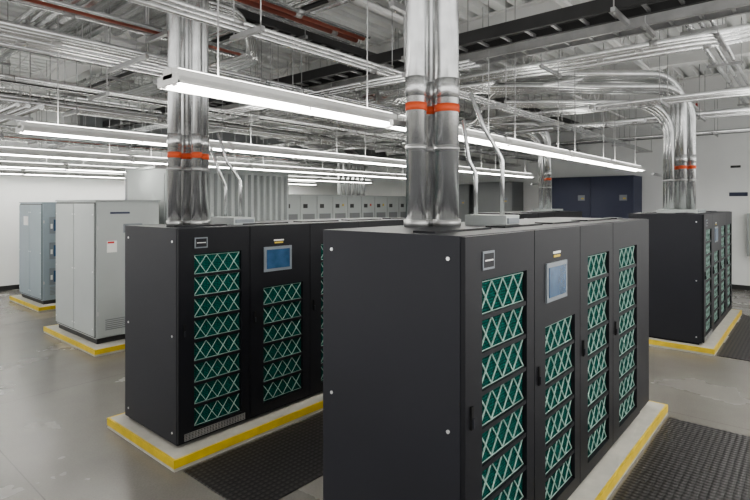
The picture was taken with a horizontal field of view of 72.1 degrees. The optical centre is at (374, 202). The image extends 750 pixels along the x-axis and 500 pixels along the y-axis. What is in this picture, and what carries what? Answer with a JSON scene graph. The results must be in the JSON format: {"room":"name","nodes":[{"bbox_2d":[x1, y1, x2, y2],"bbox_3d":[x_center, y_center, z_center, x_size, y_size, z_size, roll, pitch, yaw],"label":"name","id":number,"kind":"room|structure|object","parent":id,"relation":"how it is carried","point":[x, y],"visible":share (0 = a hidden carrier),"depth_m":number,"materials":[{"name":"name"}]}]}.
{"room":"electrical room","nodes":[
{"label":"electrical room","id":0,"kind":"room"},
{"bbox_2d":[0,94,341,285],"bbox_3d":[-7.820,-0.355,15.583,0.150,5.250,19.500,0,0,41],"label":"wall","id":1,"kind":"structure","parent":0,"point":[14,189],"depth_m":14.19,"materials":[{"name":"paint"}]},
{"bbox_2d":[0,284,18,290],"bbox_3d":[-7.757,2.210,15.529,0.015,0.120,19.500,0,0,41],"label":"baseboard","id":2,"kind":"structure","parent":1,"relation":"attached to","point":[9,287],"depth_m":13.44,"materials":[{"name":"black rubber"}]},
{"bbox_2d":[0,289,749,499],"bbox_3d":[-0.547,2.320,9.355,19.000,0.100,19.500,0,0,41],"label":"floor","id":3,"kind":"structure","parent":0,"point":[57,398],"depth_m":5.58,"materials":[{"name":"concrete"}]},
{"bbox_2d":[9,295,55,311],"bbox_3d":[-6.447,2.220,12.880,2.050,0.100,4.020,0,0,41],"label":"pad","id":4,"kind":"object","parent":3,"relation":"on","point":[19,299],"visible":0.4,"depth_m":11.12,"materials":[{"name":"concrete"}]},
{"bbox_2d":[19,202,55,304],"bbox_3d":[-7.276,1.075,11.905,1.600,2.190,1.220,0,0,41],"label":"tall cabinet","id":5,"kind":"object","parent":4,"relation":"on","point":[37,220],"visible":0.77,"depth_m":11.13,"materials":[{"name":"metal"}]},
{"bbox_2d":[43,324,124,356],"bbox_3d":[-3.601,2.220,9.916,2.230,0.100,4.220,0,0,41],"label":"pad","id":6,"kind":"object","parent":3,"relation":"on","point":[89,347],"visible":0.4,"depth_m":8.01,"materials":[{"name":"concrete"}]},
{"bbox_2d":[55,200,160,343],"bbox_3d":[-4.573,1.060,8.789,1.740,2.220,1.038,0,0,41],"label":"tall cabinet","id":7,"kind":"object","parent":6,"relation":"on","point":[90,234],"visible":0.77,"depth_m":8.14,"materials":[{"name":"metal"}]},
{"bbox_2d":[125,171,126,199],"bbox_3d":[-4.744,0.760,11.825,1.250,3.020,1.448,0,0,41],"label":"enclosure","id":8,"kind":"object","parent":3,"relation":"on","point":[126,171],"visible":0.07,"depth_m":11.64,"materials":[{"name":"metal"}]},
{"bbox_2d":[125,166,291,223],"bbox_3d":[-3.263,0.760,10.364,1.620,2.820,2.760,0,0,41],"label":"enclosure","id":9,"kind":"object","parent":3,"relation":"on","point":[265,194],"visible":0.33,"depth_m":9.84,"materials":[{"name":"metal"}]},
{"bbox_2d":[107,391,322,472],"bbox_3d":[-0.875,2.220,6.312,1.340,0.100,4.070,0,0,41],"label":"pad","id":10,"kind":"object","parent":3,"relation":"on","point":[175,458],"visible":0.4,"depth_m":4.86,"materials":[{"name":"concrete"}]},
{"bbox_2d":[125,217,405,445],"bbox_3d":[-0.884,1.192,6.303,1.069,1.957,3.815,0,0,41],"label":"tall cabinet","id":11,"kind":"object","parent":10,"relation":"on","point":[224,322],"visible":0.59,"depth_m":5.01,"materials":[{"name":"metal"}]},
{"bbox_2d":[54,0,254,225],"bbox_3d":[-3.214,-1.114,6.570,4.410,2.678,0.840,0,0,41],"label":"conduit riser","id":12,"kind":"object","parent":11,"relation":"on","point":[187,167],"visible":0.85,"depth_m":5.25,"materials":[{"name":"silver metal"}]},
{"bbox_2d":[183,412,322,499],"bbox_3d":[0.005,2.264,5.525,0.940,0.012,3.900,0,0,41],"label":"rubber floor mat","id":13,"kind":"object","parent":3,"relation":"on","point":[272,466],"visible":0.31,"depth_m":4.41,"materials":[{"name":"black rubber"}]},
{"bbox_2d":[289,194,405,219],"bbox_3d":[-1.113,1.010,17.142,1.250,2.520,6.048,0,0,41],"label":"tall cabinet","id":14,"kind":"object","parent":3,"relation":"on","point":[301,206],"visible":0.25,"depth_m":16.39,"materials":[{"name":"metal"}]},
{"bbox_2d":[277,139,364,194],"bbox_3d":[-1.632,-1.129,16.851,0.151,1.738,3.875,0,0,41],"label":"conduit riser","id":15,"kind":"object","parent":14,"relation":"on","point":[360,186],"visible":0.41,"depth_m":17.64,"materials":[{"name":"silver metal"}]},
{"bbox_2d":[459,184,473,221],"bbox_3d":[2.818,0.810,18.665,1.820,2.920,0.880,0,0,41],"label":"enclosure","id":16,"kind":"object","parent":3,"relation":"on","point":[466,191],"visible":0.23,"depth_m":17.90,"materials":[{"name":"grey metal"}]},
{"bbox_2d":[478,181,523,212],"bbox_3d":[4.185,0.785,17.494,1.420,2.970,0.880,0,0,41],"label":"enclosure","id":17,"kind":"object","parent":3,"relation":"on","point":[488,192],"visible":0.36,"depth_m":17.13,"materials":[{"name":"grey metal"}]},
{"bbox_2d":[551,175,641,217],"bbox_3d":[6.583,0.750,15.375,2.320,3.040,0.980,0,0,41],"label":"tall cabinet","id":18,"kind":"object","parent":3,"relation":"on","point":[595,196],"visible":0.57,"depth_m":14.88,"materials":[{"name":"blue metal"}]},
{"bbox_2d":[567,400,667,499],"bbox_3d":[1.331,2.220,4.422,1.310,0.100,4.070,0,0,41],"label":"pad","id":19,"kind":"object","parent":3,"relation":"on","point":[599,484],"visible":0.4,"depth_m":4.43,"materials":[{"name":"concrete"}]},
{"bbox_2d":[323,217,648,499],"bbox_3d":[1.316,1.164,4.401,1.061,2.012,3.842,0,0,41],"label":"tall cabinet","id":20,"kind":"object","parent":19,"relation":"on","point":[464,362],"visible":0.99,"depth_m":3.12,"materials":[{"name":"metal"}]},
{"bbox_2d":[111,0,518,226],"bbox_3d":[-1.249,-1.169,5.375,5.510,2.679,0.780,0,0,41],"label":"conduit riser","id":21,"kind":"object","parent":20,"relation":"on","point":[432,81],"visible":0.95,"depth_m":3.69,"materials":[{"name":"silver metal"}]},
{"bbox_2d":[612,417,749,499],"bbox_3d":[2.172,2.264,3.636,0.930,0.012,3.950,0,0,41],"label":"rubber floor mat","id":22,"kind":"object","parent":3,"relation":"on","point":[686,460],"visible":1,"depth_m":4.40,"materials":[{"name":"black rubber"}]},
{"bbox_2d":[649,309,741,355],"bbox_3d":[5.718,2.220,9.460,1.340,0.100,3.690,0,0,41],"label":"pad","id":23,"kind":"object","parent":3,"relation":"on","point":[716,339],"visible":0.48,"depth_m":8.12,"materials":[{"name":"concrete"}]},
{"bbox_2d":[629,211,731,344],"bbox_3d":[5.701,1.164,9.438,1.082,2.012,3.406,0,0,41],"label":"tall cabinet","id":24,"kind":"object","parent":23,"relation":"on","point":[690,254],"visible":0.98,"depth_m":8.15,"materials":[{"name":"metal"}]},
{"bbox_2d":[459,70,705,212],"bbox_3d":[3.636,-1.060,9.197,4.556,2.460,1.012,0,0,3],"label":"conduit riser","id":25,"kind":"object","parent":24,"relation":"on","point":[679,128],"visible":0.81,"depth_m":8.89,"materials":[{"name":"silver metal"}]},
{"bbox_2d":[717,315,749,360],"bbox_3d":[6.588,2.264,8.709,0.920,0.012,3.600,0,0,41],"label":"rubber floor mat","id":26,"kind":"object","parent":3,"relation":"on","point":[737,345],"visible":1,"depth_m":8.28,"materials":[{"name":"black rubber"}]},
{"bbox_3d":[3.470,2.220,11.386,1.340,0.100,3.690,0,0,41],"label":"pad","id":27,"kind":"object","parent":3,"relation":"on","visible":0},
{"bbox_2d":[471,211,581,218],"bbox_3d":[3.456,1.179,11.361,1.072,1.982,3.406,0,0,41],"label":"tall cabinet","id":28,"kind":"object","parent":27,"relation":"on","point":[522,214],"visible":0.06,"depth_m":10.84,"materials":[{"name":"metal"}]},
{"bbox_2d":[475,122,562,211],"bbox_3d":[2.622,-0.852,12.144,3.785,2.104,0.800,0,0,-4],"label":"conduit riser","id":29,"kind":"object","parent":28,"relation":"on","point":[545,135],"visible":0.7,"depth_m":12.07,"materials":[{"name":"silver metal"}]},
{"bbox_2d":[0,0,749,129],"bbox_3d":[-0.547,-3.060,9.355,19.000,0.160,19.500,0,0,41],"label":"ceiling","id":30,"kind":"structure","parent":0,"point":[352,15],"depth_m":9.56,"materials":[{"name":"paint"}]},
{"bbox_2d":[0,7,43,123],"bbox_3d":[-7.178,-1.973,8.530,9.000,2.006,0.460,0,0,41],"label":"rack","id":31,"kind":"object","parent":30,"relation":"hanging from","point":[18,112],"visible":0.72,"depth_m":5.98,"materials":[{"name":"silver metal"}]},
{"bbox_2d":[0,0,102,66],"bbox_3d":[-3.738,-2.563,6.012,17.500,0.826,0.610,0,0,41],"label":"rack","id":32,"kind":"object","parent":30,"relation":"hanging from","point":[63,20],"visible":0.38,"depth_m":6.26,"materials":[{"name":"silver metal"}]},
{"bbox_2d":[0,168,124,177],"label":"fluorescent light fixture","id":33,"kind":"object","parent":30,"relation":"hanging from","point":[56,173],"depth_m":13.48,"materials":[{"name":"white metal"}]},
{"bbox_2d":[0,158,140,172],"label":"fluorescent light fixture","id":34,"kind":"object","parent":30,"relation":"hanging from","point":[45,165],"depth_m":10.92,"materials":[{"name":"white metal"}]},
{"bbox_2d":[0,141,167,164],"label":"fluorescent light fixture","id":35,"kind":"object","parent":30,"relation":"hanging from","point":[52,153],"depth_m":8.34,"materials":[{"name":"white metal"}]},
{"bbox_2d":[15,52,166,145],"label":"fluorescent light fixture","id":36,"kind":"object","parent":30,"relation":"hanging from","point":[57,129],"depth_m":5.59,"materials":[{"name":"white metal"}]},
{"bbox_2d":[5,0,245,56],"bbox_3d":[-3.600,-2.333,3.807,0.460,1.286,6.100,0,0,41],"label":"rack","id":37,"kind":"object","parent":30,"relation":"hanging from","point":[154,33],"visible":0.96,"depth_m":5.00,"materials":[{"name":"grey metal"}]},
{"bbox_2d":[5,0,278,93],"bbox_3d":[-2.335,-2.755,7.266,19.000,0.450,0.220,0,0,41],"label":"ceiling beam","id":38,"kind":"structure","parent":30,"relation":"attached to","point":[83,72],"depth_m":10.39,"materials":[{"name":"grey metal"}]},
{"bbox_2d":[0,52,291,159],"bbox_3d":[-6.195,-2.048,9.716,0.490,1.856,11.700,0,0,41],"label":"rack","id":39,"kind":"object","parent":30,"relation":"hanging from","point":[121,145],"visible":0.8,"depth_m":10.55,"materials":[{"name":"silver metal"}]},
{"bbox_2d":[80,0,255,75],"bbox_3d":[-3.101,-2.383,6.934,0.770,1.186,11.500,0,0,41],"label":"rack","id":40,"kind":"object","parent":30,"relation":"hanging from","point":[82,63],"visible":0.03,"depth_m":6.67,"materials":[{"name":"grey metal"}]},
{"bbox_2d":[121,0,258,102],"bbox_3d":[-2.832,-2.030,7.019,2.390,0.363,5.800,0,0,-15],"label":"ventilation duct","id":41,"kind":"object","parent":40,"relation":"attached to","point":[236,63],"visible":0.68,"depth_m":6.78,"materials":[{"name":"silver metal"}]},
{"bbox_2d":[0,69,339,134],"bbox_3d":[-6.095,-2.730,14.099,0.080,0.500,19.509,0,0,41],"label":"joist","id":42,"kind":"object","parent":30,"relation":"attached to","point":[15,72],"visible":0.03,"depth_m":13.33,"materials":[{"name":"white paint"}]},
{"bbox_2d":[0,18,346,96],"bbox_3d":[-3.208,-2.730,11.628,0.080,0.500,19.509,0,0,41],"label":"joist","id":43,"kind":"object","parent":30,"relation":"attached to","point":[20,52],"visible":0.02,"depth_m":9.08,"materials":[{"name":"white paint"}]},
{"bbox_2d":[0,112,367,167],"bbox_3d":[-6.071,-2.198,15.204,0.640,1.556,17.200,0,0,41],"label":"rack","id":44,"kind":"object","parent":30,"relation":"hanging from","point":[29,142],"visible":0.41,"depth_m":14.64,"materials":[{"name":"silver metal"}]},
{"bbox_2d":[0,53,367,131],"bbox_3d":[-4.652,-2.730,12.864,0.080,0.500,19.509,0,0,41],"label":"joist","id":45,"kind":"object","parent":30,"relation":"attached to","point":[11,73],"visible":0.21,"depth_m":10.76,"materials":[{"name":"white paint"}]},
{"bbox_2d":[23,0,353,97],"bbox_3d":[-2.473,-2.603,7.489,17.500,0.746,0.600,0,0,41],"label":"rack","id":46,"kind":"object","parent":30,"relation":"hanging from","point":[312,4],"visible":0.23,"depth_m":7.35,"materials":[{"name":"metal"}]},
{"bbox_2d":[0,51,405,146],"bbox_3d":[-3.216,-2.348,11.772,0.640,1.256,18.700,0,0,41],"label":"rack","id":47,"kind":"object","parent":30,"relation":"hanging from","point":[2,90],"visible":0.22,"depth_m":9.82,"materials":[{"name":"metal"}]},
{"bbox_2d":[0,78,405,168],"bbox_3d":[-3.868,-2.123,13.318,0.840,1.706,17.200,0,0,41],"label":"rack","id":48,"kind":"object","parent":30,"relation":"hanging from","point":[305,159],"visible":0.12,"depth_m":16.20,"materials":[{"name":"silver metal"}]},
{"bbox_2d":[64,83,386,156],"bbox_3d":[-3.453,-2.293,16.109,1.000,1.366,11.020,0,0,41],"label":"ventilation duct","id":49,"kind":"object","parent":30,"relation":"hanging from","point":[90,120],"visible":0.11,"depth_m":14.34,"materials":[{"name":"silver metal"}]},
{"bbox_2d":[0,56,493,162],"bbox_3d":[-2.267,-2.183,10.959,0.940,1.586,18.700,0,0,41],"label":"rack","id":50,"kind":"object","parent":30,"relation":"hanging from","point":[1,94],"visible":0.17,"depth_m":9.50,"materials":[{"name":"silver metal"}]},
{"bbox_2d":[0,39,503,130],"bbox_3d":[-1.599,-2.498,10.585,0.460,0.956,18.000,0,0,41],"label":"cable tray","id":51,"kind":"object","parent":30,"relation":"hanging from","point":[136,74],"visible":0.07,"depth_m":8.09,"materials":[{"name":"metal"}]},
{"bbox_2d":[0,0,506,130],"bbox_3d":[-1.765,-2.730,10.392,0.080,0.500,19.509,0,0,41],"label":"joist","id":52,"kind":"object","parent":30,"relation":"attached to","point":[2,12],"visible":0.17,"depth_m":9.52,"materials":[{"name":"white paint"}]},
{"bbox_2d":[0,0,520,167],"bbox_3d":[-1.333,-2.073,10.159,0.480,1.806,18.700,0,0,41],"label":"rack","id":53,"kind":"object","parent":30,"relation":"hanging from","point":[68,110],"visible":0.55,"depth_m":8.46,"materials":[{"name":"silver metal"}]},
{"bbox_2d":[41,0,480,148],"bbox_3d":[-3.974,-2.123,9.196,13.000,1.706,0.440,0,0,41],"label":"rack","id":54,"kind":"object","parent":30,"relation":"hanging from","point":[465,64],"visible":0.47,"depth_m":6.21,"materials":[{"name":"grey metal"}]},
{"bbox_2d":[0,9,545,162],"bbox_3d":[-0.637,-2.123,9.564,0.550,1.706,18.700,0,0,41],"label":"rack","id":55,"kind":"object","parent":30,"relation":"hanging from","point":[94,94],"visible":0.56,"depth_m":6.97,"materials":[{"name":"metal"}]},
{"bbox_2d":[157,0,405,131],"label":"fluorescent light fixture","id":56,"kind":"object","parent":30,"relation":"hanging from","point":[181,80],"depth_m":3.64,"materials":[{"name":"white metal"}]},
{"bbox_2d":[0,7,579,151],"bbox_3d":[-0.037,-2.253,9.050,0.970,1.446,18.700,0,0,41],"label":"rack","id":57,"kind":"object","parent":30,"relation":"hanging from","point":[14,35],"visible":0.41,"depth_m":5.63,"materials":[{"name":"silver metal"}]},
{"bbox_2d":[375,80,494,118],"bbox_3d":[1.057,-1.954,10.311,2.051,0.413,5.309,0,0,7],"label":"ventilation duct","id":58,"kind":"object","parent":57,"relation":"attached to","point":[475,87],"visible":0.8,"depth_m":8.76,"materials":[{"name":"silver metal"}]},
{"bbox_2d":[335,77,582,140],"bbox_3d":[1.232,-1.805,10.900,0.725,0.520,6.570,0,0,-45],"label":"ventilation duct","id":59,"kind":"object","parent":57,"relation":"attached to","point":[568,82],"visible":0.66,"depth_m":9.86,"materials":[{"name":"silver metal"}]},
{"bbox_2d":[219,0,370,44],"bbox_3d":[-2.575,-2.473,3.719,0.590,1.006,7.300,0,0,41],"label":"rack","id":60,"kind":"object","parent":30,"relation":"hanging from","point":[275,7],"visible":1,"depth_m":5.74,"materials":[{"name":"red metal"}]},
{"bbox_2d":[289,180,316,184],"label":"fluorescent light fixture","id":61,"kind":"object","parent":30,"relation":"hanging from","point":[290,182],"depth_m":19.90,"materials":[{"name":"white metal"}]},
{"bbox_2d":[209,109,405,166],"label":"fluorescent light fixture","id":62,"kind":"object","parent":30,"relation":"hanging from","point":[229,146],"depth_m":7.98,"materials":[{"name":"white metal"}]},
{"bbox_2d":[209,155,405,178],"label":"fluorescent light fixture","id":63,"kind":"object","parent":30,"relation":"hanging from","point":[222,164],"depth_m":12.00,"materials":[{"name":"white metal"}]},
{"bbox_2d":[289,175,372,182],"label":"fluorescent light fixture","id":64,"kind":"object","parent":30,"relation":"hanging from","point":[291,177],"depth_m":16.79,"materials":[{"name":"white metal"}]},
{"bbox_2d":[137,0,592,108],"bbox_3d":[-0.124,-2.755,9.849,19.000,0.450,0.220,0,0,41],"label":"ceiling beam","id":65,"kind":"structure","parent":30,"relation":"attached to","point":[535,7],"depth_m":8.28,"materials":[{"name":"grey metal"}]},
{"bbox_2d":[126,0,652,153],"bbox_3d":[1.683,-2.183,7.577,0.440,1.586,18.700,0,0,41],"label":"rack","id":66,"kind":"object","parent":30,"relation":"hanging from","point":[244,29],"visible":0.8,"depth_m":4.90,"materials":[{"name":"silver metal"}]},
{"bbox_2d":[263,49,535,154],"bbox_3d":[1.664,-2.248,12.859,0.540,1.456,10.700,0,0,41],"label":"rack","id":67,"kind":"object","parent":30,"relation":"hanging from","point":[295,115],"visible":0.37,"depth_m":10.18,"materials":[{"name":"silver metal"}]},
{"bbox_2d":[339,95,405,141],"bbox_3d":[0.995,-2.257,13.209,4.145,1.245,2.451,0,0,4],"label":"ventilation duct","id":68,"kind":"object","parent":67,"relation":"attached to","point":[341,125],"visible":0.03,"depth_m":13.51,"materials":[{"name":"silver metal"}]},
{"bbox_2d":[103,0,713,128],"bbox_3d":[-1.745,-2.348,8.340,17.500,1.256,0.500,0,0,41],"label":"cable tray","id":69,"kind":"object","parent":30,"relation":"hanging from","point":[595,12],"visible":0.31,"depth_m":5.46,"materials":[{"name":"metal"}]},
{"bbox_2d":[235,0,592,130],"bbox_3d":[2.354,-2.548,10.820,0.460,0.856,12.500,0,0,41],"label":"cable tray","id":70,"kind":"object","parent":30,"relation":"hanging from","point":[251,17],"visible":0.27,"depth_m":6.98,"materials":[{"name":"metal"}]},
{"bbox_2d":[316,29,531,99],"bbox_3d":[-0.322,-2.730,9.156,0.080,0.500,19.509,0,0,41],"label":"joist","id":71,"kind":"object","parent":30,"relation":"attached to","point":[369,40],"visible":0.02,"depth_m":9.52,"materials":[{"name":"white paint"}]},
{"bbox_2d":[150,0,749,124],"bbox_3d":[-1.029,-2.423,9.176,17.500,1.106,0.440,0,0,41],"label":"cable tray","id":72,"kind":"object","parent":30,"relation":"hanging from","point":[716,9],"visible":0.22,"depth_m":5.97,"materials":[{"name":"metal"}]},
{"bbox_2d":[459,152,499,174],"label":"fluorescent light fixture","id":73,"kind":"object","parent":30,"relation":"hanging from","point":[467,169],"depth_m":12.31,"materials":[{"name":"white metal"}]},
{"bbox_2d":[317,97,646,151],"bbox_3d":[0.524,-2.273,14.527,12.900,1.406,0.390,0,0,41],"label":"rack","id":74,"kind":"object","parent":30,"relation":"hanging from","point":[608,124],"visible":0.35,"depth_m":11.42,"materials":[{"name":"silver metal"}]},
{"bbox_2d":[225,18,749,123],"bbox_3d":[-0.070,-2.483,10.296,17.500,0.986,0.790,0,0,41],"label":"rack","id":75,"kind":"object","parent":30,"relation":"hanging from","point":[740,33],"visible":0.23,"depth_m":7.32,"materials":[{"name":"silver metal"}]},
{"bbox_2d":[352,0,626,118],"bbox_3d":[1.121,-2.730,7.920,0.080,0.500,19.509,0,0,41],"label":"joist","id":76,"kind":"object","parent":30,"relation":"attached to","point":[371,6],"visible":0.17,"depth_m":7.12,"materials":[{"name":"white paint"}]},
{"bbox_2d":[254,41,749,126],"bbox_3d":[2.087,-2.755,12.431,19.000,0.450,0.220,0,0,41],"label":"ceiling beam","id":77,"kind":"structure","parent":30,"relation":"attached to","point":[697,56],"depth_m":9.48,"materials":[{"name":"grey metal"}]},
{"bbox_2d":[264,29,749,146],"bbox_3d":[0.679,-2.283,11.939,16.500,1.386,0.660,0,0,41],"label":"rack","id":78,"kind":"object","parent":30,"relation":"hanging from","point":[741,91],"visible":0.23,"depth_m":8.74,"materials":[{"name":"silver metal"}]},
{"bbox_2d":[294,64,749,150],"bbox_3d":[3.127,-2.398,14.799,16.500,1.156,0.790,0,0,41],"label":"rack","id":79,"kind":"object","parent":30,"relation":"hanging from","point":[740,111],"visible":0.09,"depth_m":11.21,"materials":[{"name":"silver metal"}]},
{"bbox_2d":[302,69,749,134],"bbox_3d":[4.299,-2.755,15.014,19.000,0.450,0.220,0,0,41],"label":"ceiling beam","id":80,"kind":"structure","parent":30,"relation":"attached to","point":[710,82],"depth_m":12.72,"materials":[{"name":"grey metal"}]},
{"bbox_2d":[381,99,749,157],"bbox_3d":[4.477,-2.323,16.375,16.500,1.306,0.540,0,0,41],"label":"rack","id":81,"kind":"object","parent":30,"relation":"hanging from","point":[737,130],"visible":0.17,"depth_m":13.95,"materials":[{"name":"metal"}]},
{"bbox_2d":[491,53,645,170],"label":"fluorescent light fixture","id":82,"kind":"object","parent":30,"relation":"hanging from","point":[502,142],"depth_m":7.83,"materials":[{"name":"white metal"}]},
{"bbox_2d":[554,0,701,111],"bbox_3d":[2.564,-2.730,6.685,0.080,0.500,19.509,0,0,41],"label":"joist","id":83,"kind":"object","parent":30,"relation":"attached to","point":[563,3],"visible":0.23,"depth_m":9.15,"materials":[{"name":"white paint"}]},
{"bbox_2d":[680,17,749,106],"bbox_3d":[6.036,-2.598,8.786,0.500,0.756,11.200,0,0,41],"label":"rack","id":84,"kind":"object","parent":30,"relation":"hanging from","point":[691,29],"visible":0.59,"depth_m":8.31,"materials":[{"name":"silver metal"}]},
{"bbox_3d":[-6.945,-2.073,6.111,12.500,1.806,0.490,0,0,41],"label":"rack","id":85,"kind":"object","parent":30,"relation":"hanging from","visible":0},
{"bbox_2d":[0,124,15,130],"bbox_3d":[-5.787,-1.480,7.541,1.683,0.464,7.286,0,0,9],"label":"ventilation duct","id":86,"kind":"object","parent":85,"relation":"attached to","point":[2,126],"visible":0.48,"depth_m":8.65,"materials":[{"name":"silver metal"}]},
{"bbox_2d":[346,95,749,285],"bbox_3d":[5.787,-0.355,16.866,19.150,5.250,0.150,0,0,41],"label":"wall","id":87,"kind":"structure","parent":0,"point":[715,156],"depth_m":14.86,"materials":[{"name":"paint"}]},
{"bbox_2d":[729,165,747,195],"bbox_3d":[9.551,-0.585,13.537,0.400,0.810,0.012,0,0,41],"label":"wall sign","id":88,"kind":"object","parent":87,"relation":"attached to","point":[734,166],"visible":1,"depth_m":13.54,"materials":[{"name":"blue plastic"}]},
{"bbox_2d":[732,284,749,289],"bbox_3d":[5.796,2.210,16.750,18.985,0.120,0.015,0,0,41],"label":"baseboard","id":89,"kind":"structure","parent":87,"relation":"attached to","point":[740,287],"depth_m":13.48,"materials":[{"name":"black rubber"}]},
{"bbox_2d":[747,213,749,255],"bbox_3d":[9.879,-0.280,13.112,0.650,3.300,0.230,0,0,41],"label":"panel","id":90,"kind":"object","parent":87,"relation":"attached to","point":[748,214],"visible":1,"depth_m":13.24,"materials":[{"name":"metal"}]}
]}

